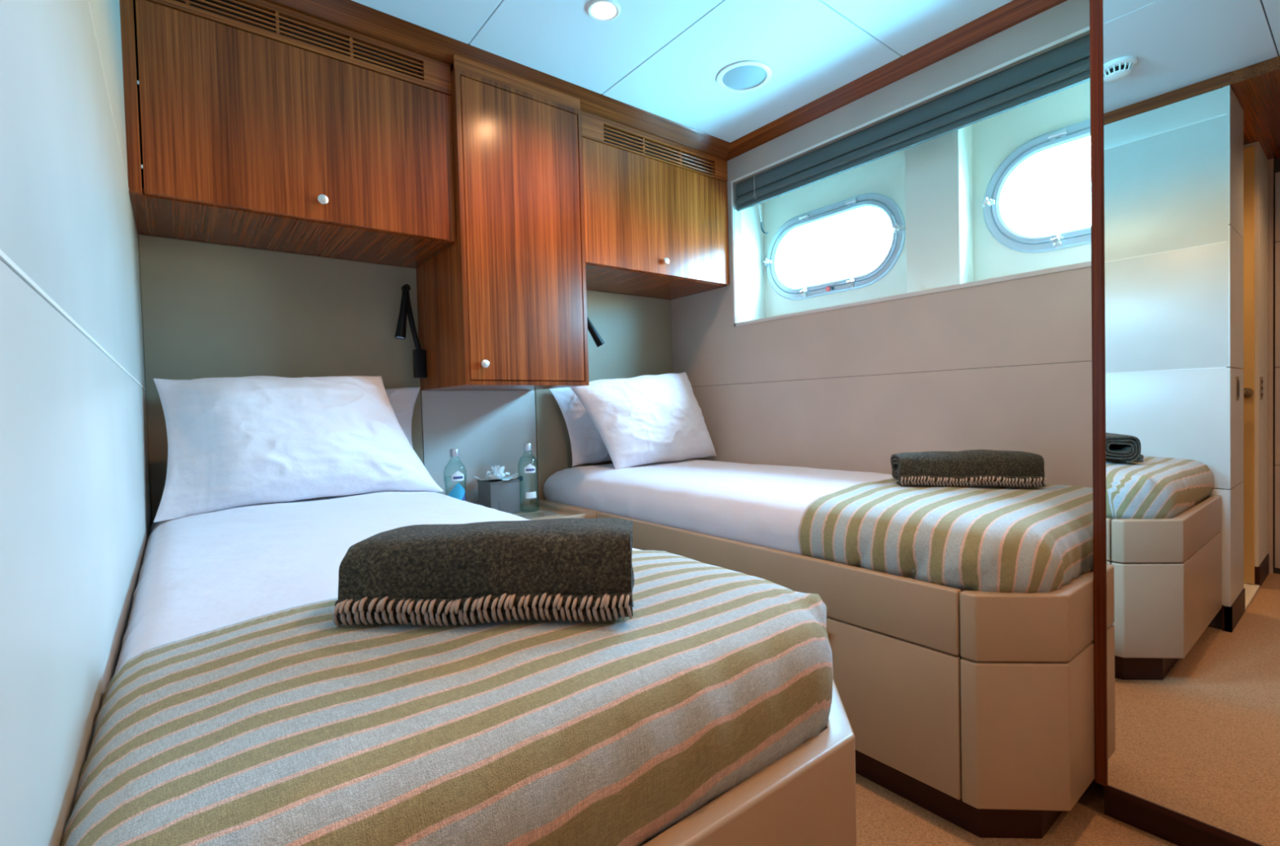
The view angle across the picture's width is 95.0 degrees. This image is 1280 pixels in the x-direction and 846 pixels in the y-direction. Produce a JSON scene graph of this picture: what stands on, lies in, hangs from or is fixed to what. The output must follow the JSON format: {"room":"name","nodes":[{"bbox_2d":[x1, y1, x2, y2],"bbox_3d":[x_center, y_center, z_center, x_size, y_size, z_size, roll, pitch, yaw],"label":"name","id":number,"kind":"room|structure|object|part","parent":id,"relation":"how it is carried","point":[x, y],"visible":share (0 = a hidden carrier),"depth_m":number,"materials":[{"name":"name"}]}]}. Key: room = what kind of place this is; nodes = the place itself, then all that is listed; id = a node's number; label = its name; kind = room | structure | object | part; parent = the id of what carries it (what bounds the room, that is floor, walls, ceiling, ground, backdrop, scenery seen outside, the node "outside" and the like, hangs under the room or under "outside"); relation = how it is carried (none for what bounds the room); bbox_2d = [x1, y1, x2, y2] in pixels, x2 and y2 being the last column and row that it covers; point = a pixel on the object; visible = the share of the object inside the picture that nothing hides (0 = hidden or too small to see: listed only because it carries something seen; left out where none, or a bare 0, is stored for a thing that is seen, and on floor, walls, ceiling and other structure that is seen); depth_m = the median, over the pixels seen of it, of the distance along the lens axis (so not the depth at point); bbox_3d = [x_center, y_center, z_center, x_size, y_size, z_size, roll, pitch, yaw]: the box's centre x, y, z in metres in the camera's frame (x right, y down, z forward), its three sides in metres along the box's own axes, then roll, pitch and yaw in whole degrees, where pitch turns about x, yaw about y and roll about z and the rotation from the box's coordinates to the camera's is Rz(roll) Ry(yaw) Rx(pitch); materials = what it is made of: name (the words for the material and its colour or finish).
{"room":"ship cabin","nodes":[
{"label":"ship cabin","id":0,"kind":"room"},
{"bbox_2d":[0,0,151,845],"bbox_3d":[-0.939,-0.137,0.986,0.101,2.045,2.002,-3,2,-38],"label":"wall","id":1,"kind":"structure","parent":0,"point":[76,520],"depth_m":0.47,"materials":[{"name":"grey paint"}]},
{"bbox_3d":[-0.885,-0.324,0.976,0.014,0.456,1.922,-3,2,-38],"label":"wall panel","id":2,"kind":"part","parent":1,"relation":"part of","materials":[{"name":"white paint"}]},
{"bbox_3d":[-0.873,0.130,0.987,0.014,0.448,1.922,-3,2,-38],"label":"wall panel","id":3,"kind":"part","parent":1,"relation":"part of","materials":[{"name":"white paint"}]},
{"bbox_3d":[-0.897,-0.783,0.964,0.014,0.458,1.922,-3,2,-38],"label":"wall panel","id":4,"kind":"part","parent":1,"relation":"part of","materials":[{"name":"white paint"}]},
{"bbox_2d":[137,233,672,522],"bbox_3d":[-0.674,-0.180,2.409,2.280,2.045,0.092,-3,2,-38],"label":"wall","id":5,"kind":"structure","parent":0,"point":[209,309],"depth_m":2.06,"materials":[{"name":"leather"}]},
{"bbox_3d":[-1.149,-0.052,1.986,0.801,1.036,0.014,-3,2,-38],"label":"headboard panel","id":6,"kind":"part","parent":5,"relation":"part of","materials":[{"name":"leather"}]},
{"bbox_2d":[119,0,455,267],"bbox_3d":[-1.034,-0.851,1.791,0.799,0.564,0.430,-3,2,-38],"label":"upper cabinet","id":7,"kind":"object","parent":5,"relation":"attached to","point":[260,124],"visible":1,"depth_m":1.62,"materials":[{"name":"brown wood"}]},
{"bbox_2d":[146,0,451,95],"bbox_3d":[-0.927,-1.085,1.641,0.799,0.094,0.022,-3,2,-38],"label":"vent","id":8,"kind":"object","parent":7,"relation":"attached to","point":[260,20],"depth_m":1.65,"materials":[{"name":"brown wood"}]},
{"bbox_3d":[-0.891,-0.626,1.646,0.027,0.027,0.025,-3,2,-38],"label":"knob","id":9,"kind":"part","parent":7,"relation":"part of","materials":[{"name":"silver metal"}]},
{"bbox_3d":[-0.638,0.155,2.391,0.481,0.575,0.012,-3,2,-38],"label":"wall panel","id":10,"kind":"part","parent":5,"relation":"part of","materials":[{"name":"paint"}]},
{"bbox_2d":[416,53,589,390],"bbox_3d":[-0.519,-0.654,2.177,0.471,1.047,0.466,-3,2,-38],"label":"upper cabinet","id":11,"kind":"object","parent":5,"relation":"attached to","point":[503,307],"visible":0.98,"depth_m":2.00,"materials":[{"name":"brown wood"}]},
{"bbox_2d":[394,284,426,377],"bbox_3d":[-0.834,-0.332,2.124,0.047,0.334,0.126,-1,2,31],"label":"reading lamp","id":12,"kind":"object","parent":11,"relation":"attached to","point":[420,365],"visible":1,"depth_m":2.13,"materials":[{"name":"black metal"}]},
{"bbox_3d":[-0.829,-0.373,2.137,0.021,0.226,0.065,-1,2,33],"label":"flexible arm","id":13,"kind":"part","parent":12,"relation":"part of","materials":[{"name":"black paint"}]},
{"bbox_3d":[-0.706,-0.635,2.050,0.020,1.025,0.434,-3,2,-38],"label":"panel","id":14,"kind":"part","parent":11,"relation":"part of","materials":[{"name":"brown wood"}]},
{"bbox_3d":[-0.506,-0.192,1.908,0.027,0.027,0.025,-3,2,-38],"label":"knob","id":15,"kind":"part","parent":11,"relation":"part of","materials":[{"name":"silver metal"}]},
{"bbox_3d":[-0.392,-0.630,2.018,0.436,0.967,0.017,-3,2,-38],"label":"door","id":16,"kind":"part","parent":11,"relation":"part of","materials":[{"name":"brown wood"}]},
{"bbox_3d":[-0.351,-0.651,2.329,0.020,1.025,0.434,-3,2,-38],"label":"panel","id":17,"kind":"part","parent":11,"relation":"part of","materials":[{"name":"brown wood"}]},
{"bbox_2d":[586,315,604,346],"bbox_3d":[-0.295,-0.374,2.500,0.292,0.312,0.050,-2,1,-14],"label":"reading lamp","id":18,"kind":"object","parent":11,"relation":"attached to","point":[594,334],"visible":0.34,"depth_m":2.52,"materials":[{"name":"black metal"}]},
{"bbox_3d":[-0.142,-0.099,2.779,0.792,1.036,0.014,-3,2,-38],"label":"headboard panel","id":19,"kind":"part","parent":5,"relation":"part of","materials":[{"name":"leather"}]},
{"bbox_2d":[580,110,729,299],"bbox_3d":[-0.032,-0.897,2.579,0.807,0.564,0.430,-3,2,-38],"label":"upper cabinet","id":20,"kind":"object","parent":5,"relation":"attached to","point":[655,208],"visible":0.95,"depth_m":2.42,"materials":[{"name":"brown wood"}]},
{"bbox_2d":[580,110,727,182],"bbox_3d":[0.075,-1.131,2.429,0.807,0.094,0.022,-3,2,-38],"label":"vent","id":21,"kind":"object","parent":20,"relation":"attached to","point":[596,130],"depth_m":2.40,"materials":[{"name":"brown wood"}]},
{"bbox_3d":[0.106,-0.671,2.431,0.027,0.027,0.025,-3,2,-38],"label":"knob","id":22,"kind":"part","parent":20,"relation":"part of","materials":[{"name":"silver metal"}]},
{"bbox_2d":[351,0,1013,142],"bbox_3d":[-0.064,-1.204,0.820,3.700,0.050,3.377,-3,2,-38],"label":"ceiling","id":23,"kind":"structure","parent":0,"point":[664,59],"depth_m":1.86,"materials":[{"name":"grey paint"}]},
{"bbox_3d":[-0.785,-1.182,1.468,0.852,0.012,1.264,-3,2,-38],"label":"panel","id":24,"kind":"part","parent":23,"relation":"part of","materials":[{"name":"white paint"}]},
{"bbox_3d":[-0.249,-1.207,1.890,0.505,0.012,1.264,-3,2,-38],"label":"panel","id":25,"kind":"part","parent":23,"relation":"part of","materials":[{"name":"white paint"}]},
{"bbox_2d":[586,0,620,22],"bbox_3d":[-0.105,-1.200,1.702,0.098,0.011,0.098,-3,2,-38],"label":"recessed light","id":26,"kind":"object","parent":23,"relation":"in","point":[602,10],"visible":1,"depth_m":1.70,"materials":[{"name":"white plastic"}]},
{"bbox_3d":[-0.105,-1.200,1.702,0.066,0.004,0.066,-3,2,-38],"label":"bulb glass","id":27,"kind":"part","parent":26,"relation":"part of","materials":[{"name":"white glass"}]},
{"bbox_2d":[263,0,1067,160],"bbox_3d":[0.296,-1.173,1.040,2.182,0.049,3.277,-3,2,-38],"label":"trim","id":28,"kind":"structure","parent":23,"relation":"attached to","point":[349,15],"depth_m":1.94,"materials":[{"name":"brown wood"}]},
{"bbox_2d":[715,60,772,92],"bbox_3d":[0.367,-1.219,2.070,0.196,0.014,0.196,-3,2,-38],"label":"ceiling speaker","id":29,"kind":"object","parent":23,"relation":"attached to","point":[744,76],"visible":1,"depth_m":2.06,"materials":[{"name":"white plastic"}]},
{"bbox_2d":[722,65,766,88],"bbox_3d":[0.367,-1.216,2.070,0.154,0.009,0.154,-3,2,-38],"label":"grille","id":30,"kind":"object","parent":29,"relation":"attached to","point":[735,77],"depth_m":2.06,"materials":[{"name":"grey"}]},
{"bbox_3d":[0.243,-1.230,2.277,0.743,0.012,1.264,-3,2,-38],"label":"panel","id":31,"kind":"part","parent":23,"relation":"part of","materials":[{"name":"white paint"}]},
{"bbox_3d":[0.632,-1.215,1.282,1.363,0.012,0.776,-3,2,-38],"label":"panel","id":32,"kind":"part","parent":23,"relation":"part of","materials":[{"name":"white paint"}]},
{"bbox_2d":[670,0,1093,487],"bbox_3d":[1.266,-0.217,1.860,0.297,2.045,3.357,-3,2,-38],"label":"wall","id":33,"kind":"structure","parent":0,"point":[970,340],"depth_m":2.06,"materials":[{"name":"beige leather"}]},
{"bbox_2d":[763,192,906,299],"bbox_3d":[0.827,-0.742,2.524,0.114,0.374,0.674,-3,2,-38],"label":"window","id":34,"kind":"structure","parent":33,"relation":"in","point":[783,237],"depth_m":2.48,"materials":[{"name":"grey metal"}]},
{"bbox_3d":[0.592,-0.753,2.742,0.016,0.034,0.035,-3,2,-38],"label":"star knob","id":35,"kind":"part","parent":34,"relation":"part of","materials":[{"name":"silver metal"}]},
{"bbox_3d":[0.721,-0.577,2.588,0.016,0.034,0.035,-3,2,-38],"label":"star knob","id":36,"kind":"part","parent":34,"relation":"part of","materials":[{"name":"silver metal"}]},
{"bbox_3d":[0.864,-0.577,2.407,0.016,0.034,0.035,-3,2,-38],"label":"star knob","id":37,"kind":"part","parent":34,"relation":"part of","materials":[{"name":"silver metal"}]},
{"bbox_3d":[0.984,-0.748,2.245,0.016,0.034,0.035,-3,2,-38],"label":"star knob","id":38,"kind":"part","parent":34,"relation":"part of","materials":[{"name":"silver metal"}]},
{"bbox_3d":[1.186,0.318,1.799,0.050,0.984,3.357,-3,2,-38],"label":"wall panel","id":39,"kind":"part","parent":33,"relation":"part of","materials":[{"name":"beige leather"}]},
{"bbox_2d":[735,34,1089,234],"bbox_3d":[0.947,-0.951,2.035,0.053,0.262,1.603,-3,2,-38],"label":"blind","id":40,"kind":"object","parent":33,"relation":"attached to","point":[1066,66],"visible":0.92,"depth_m":1.96,"materials":[{"name":"grey fabric"}]},
{"bbox_3d":[0.513,-0.978,2.574,0.039,0.200,0.013,-2,2,-30],"label":"cord","id":41,"kind":"part","parent":40,"relation":"part of","materials":[{"name":"white fabric"}]},
{"bbox_2d":[981,118,1091,253],"bbox_3d":[1.414,-0.739,1.778,0.114,0.374,0.674,-3,2,-38],"label":"window","id":42,"kind":"structure","parent":33,"relation":"in","point":[997,224],"depth_m":1.92,"materials":[{"name":"grey metal"}]},
{"bbox_3d":[1.180,-0.750,1.995,0.016,0.034,0.035,-3,2,-38],"label":"star knob","id":43,"kind":"part","parent":42,"relation":"part of","materials":[{"name":"silver metal"}]},
{"bbox_3d":[1.309,-0.574,1.842,0.016,0.034,0.035,-3,2,-38],"label":"star knob","id":44,"kind":"part","parent":42,"relation":"part of","materials":[{"name":"silver metal"}]},
{"bbox_2d":[855,773,1177,845],"bbox_3d":[-0.114,0.886,0.727,3.356,0.030,3.277,-3,2,-38],"label":"floor","id":45,"kind":"structure","parent":0,"point":[884,817],"depth_m":1.21,"materials":[{"name":"beige carpet"}]},
{"bbox_2d":[511,498,596,519],"bbox_3d":[-0.478,0.590,2.194,0.476,0.507,0.494,-3,2,-38],"label":"nightstand","id":46,"kind":"object","parent":45,"relation":"on","point":[543,509],"visible":0.12,"depth_m":2.26,"materials":[{"name":"beige leather"}]},
{"bbox_2d":[444,448,465,500],"bbox_3d":[-0.664,0.227,2.112,0.080,0.267,0.082,-3,2,-38],"label":"water bottle","id":47,"kind":"object","parent":46,"relation":"on","point":[458,491],"visible":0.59,"depth_m":2.08,"materials":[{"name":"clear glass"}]},
{"bbox_2d":[453,475,462,479],"bbox_3d":[-0.644,0.194,2.078,0.034,0.008,0.004,-2,2,-32],"label":"print","id":48,"kind":"object","parent":47,"relation":"on","point":[454,477],"depth_m":2.08,"materials":[{"name":"blue"}]},
{"bbox_2d":[476,479,519,513],"bbox_3d":[-0.552,0.287,2.296,0.125,0.131,0.124,-3,2,-38],"label":"tissue box","id":49,"kind":"object","parent":46,"relation":"on","point":[504,495],"visible":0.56,"depth_m":2.25,"materials":[{"name":"grey leather"}]},
{"bbox_2d":[475,465,518,479],"bbox_3d":[-0.552,0.193,2.286,0.175,0.055,0.173,-3,2,-38],"label":"tissue","id":50,"kind":"object","parent":49,"relation":"on","point":[498,473],"visible":1,"depth_m":2.27,"materials":[{"name":"white paper"}]},
{"bbox_2d":[517,443,539,511],"bbox_3d":[-0.442,0.216,2.322,0.080,0.267,0.082,-3,2,-38],"label":"water bottle","id":51,"kind":"object","parent":46,"relation":"on","point":[530,468],"visible":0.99,"depth_m":2.29,"materials":[{"name":"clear glass"}]},
{"bbox_2d":[525,468,534,471],"bbox_3d":[-0.428,0.183,2.285,0.034,0.008,0.004,-2,2,-22],"label":"print","id":52,"kind":"object","parent":51,"relation":"on","point":[526,469],"depth_m":2.28,"materials":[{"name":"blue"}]},
{"bbox_2d":[640,678,857,845],"bbox_3d":[-0.536,0.615,1.257,0.814,0.507,1.890,-3,2,-38],"label":"bed base","id":53,"kind":"object","parent":45,"relation":"on","point":[807,796],"visible":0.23,"depth_m":0.61,"materials":[{"name":"beige leather"}]},
{"bbox_2d":[114,491,641,674],"bbox_3d":[-0.574,0.296,1.242,0.764,0.167,1.868,-3,2,-38],"label":"mattress","id":54,"kind":"object","parent":53,"relation":"on","point":[199,573],"visible":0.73,"depth_m":1.04,"materials":[{"name":"white fabric"}]},
{"bbox_2d":[153,375,444,522],"bbox_3d":[-0.983,0.043,1.747,0.730,0.386,0.263,-3,2,-38],"label":"pillow","id":55,"kind":"object","parent":54,"relation":"on","point":[244,441],"visible":1,"depth_m":1.63,"materials":[{"name":"white fabric"}]},
{"bbox_2d":[385,386,420,448],"bbox_3d":[-1.063,0.047,1.946,0.694,0.335,0.104,-3,2,-38],"label":"pillow","id":56,"kind":"object","parent":54,"relation":"on","point":[402,400],"visible":0.07,"depth_m":2.12,"materials":[{"name":"white fabric"}]},
{"bbox_2d":[60,550,832,845],"bbox_3d":[-0.132,0.294,0.679,0.773,0.160,0.448,-3,2,-38],"label":"throw","id":57,"kind":"object","parent":54,"relation":"on","point":[291,726],"visible":0.78,"depth_m":0.50,"materials":[{"name":"fabric"}]},
{"bbox_2d":[332,517,634,626],"bbox_3d":[-0.171,0.170,0.698,0.327,0.099,0.135,-2,1,0],"label":"folded blanket","id":58,"kind":"object","parent":57,"relation":"on","point":[543,569],"visible":1,"depth_m":0.65,"materials":[{"name":"fabric"}]},
{"bbox_2d":[537,498,1094,838],"bbox_3d":[0.451,0.570,2.035,0.828,0.507,1.890,-3,2,-38],"label":"bed base","id":59,"kind":"object","parent":45,"relation":"on","point":[975,709],"visible":0.45,"depth_m":1.19,"materials":[{"name":"beige leather"}]},
{"bbox_2d":[542,458,1082,591],"bbox_3d":[0.454,0.249,2.051,0.796,0.165,1.876,-3,2,-38],"label":"mattress","id":60,"kind":"object","parent":59,"relation":"on","point":[764,505],"visible":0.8,"depth_m":1.88,"materials":[{"name":"white fabric"}]},
{"bbox_2d":[549,386,611,466],"bbox_3d":[-0.089,0.000,2.722,0.715,0.360,0.111,-3,2,-38],"label":"pillow","id":61,"kind":"object","parent":60,"relation":"on","point":[588,446],"visible":0.28,"depth_m":2.58,"materials":[{"name":"white fabric"}]},
{"bbox_2d":[570,372,716,469],"bbox_3d":[0.044,-0.027,2.552,0.691,0.415,0.265,-3,2,-38],"label":"pillow","id":62,"kind":"object","parent":60,"relation":"on","point":[646,419],"visible":0.99,"depth_m":2.45,"materials":[{"name":"white fabric"}]},
{"bbox_2d":[798,477,1093,592],"bbox_3d":[0.873,0.247,1.516,0.802,0.160,0.530,-3,2,-38],"label":"throw","id":63,"kind":"object","parent":60,"relation":"on","point":[1000,539],"visible":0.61,"depth_m":1.28,"materials":[{"name":"fabric"}]},
{"bbox_2d":[890,448,1046,487],"bbox_3d":[0.890,0.122,1.611,0.356,0.094,0.130,-1,1,12],"label":"folded blanket","id":64,"kind":"object","parent":63,"relation":"on","point":[981,467],"visible":1,"depth_m":1.56,"materials":[{"name":"fabric"}]},
{"bbox_3d":[0.449,0.610,1.421,0.020,0.288,0.628,-3,2,-38],"label":"drawer","id":65,"kind":"part","parent":59,"relation":"part of","materials":[{"name":"beige leather"}]},
{"bbox_3d":[0.999,0.597,1.357,0.807,0.288,0.147,-3,2,-38],"label":"corner panel","id":66,"kind":"part","parent":59,"relation":"part of","materials":[{"name":"beige leather"}]},
{"bbox_2d":[1089,0,1279,845],"bbox_3d":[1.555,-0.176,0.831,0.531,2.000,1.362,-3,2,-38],"label":"mirror","id":67,"kind":"object","parent":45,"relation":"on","point":[1184,95],"visible":1,"depth_m":1.09,"materials":[{"name":"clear mirror"}]},
{"bbox_3d":[1.385,0.756,0.687,0.014,0.013,1.341,-3,2,-38],"label":"rail","id":68,"kind":"part","parent":67,"relation":"part of","materials":[{"name":"red wood"}]}
]}

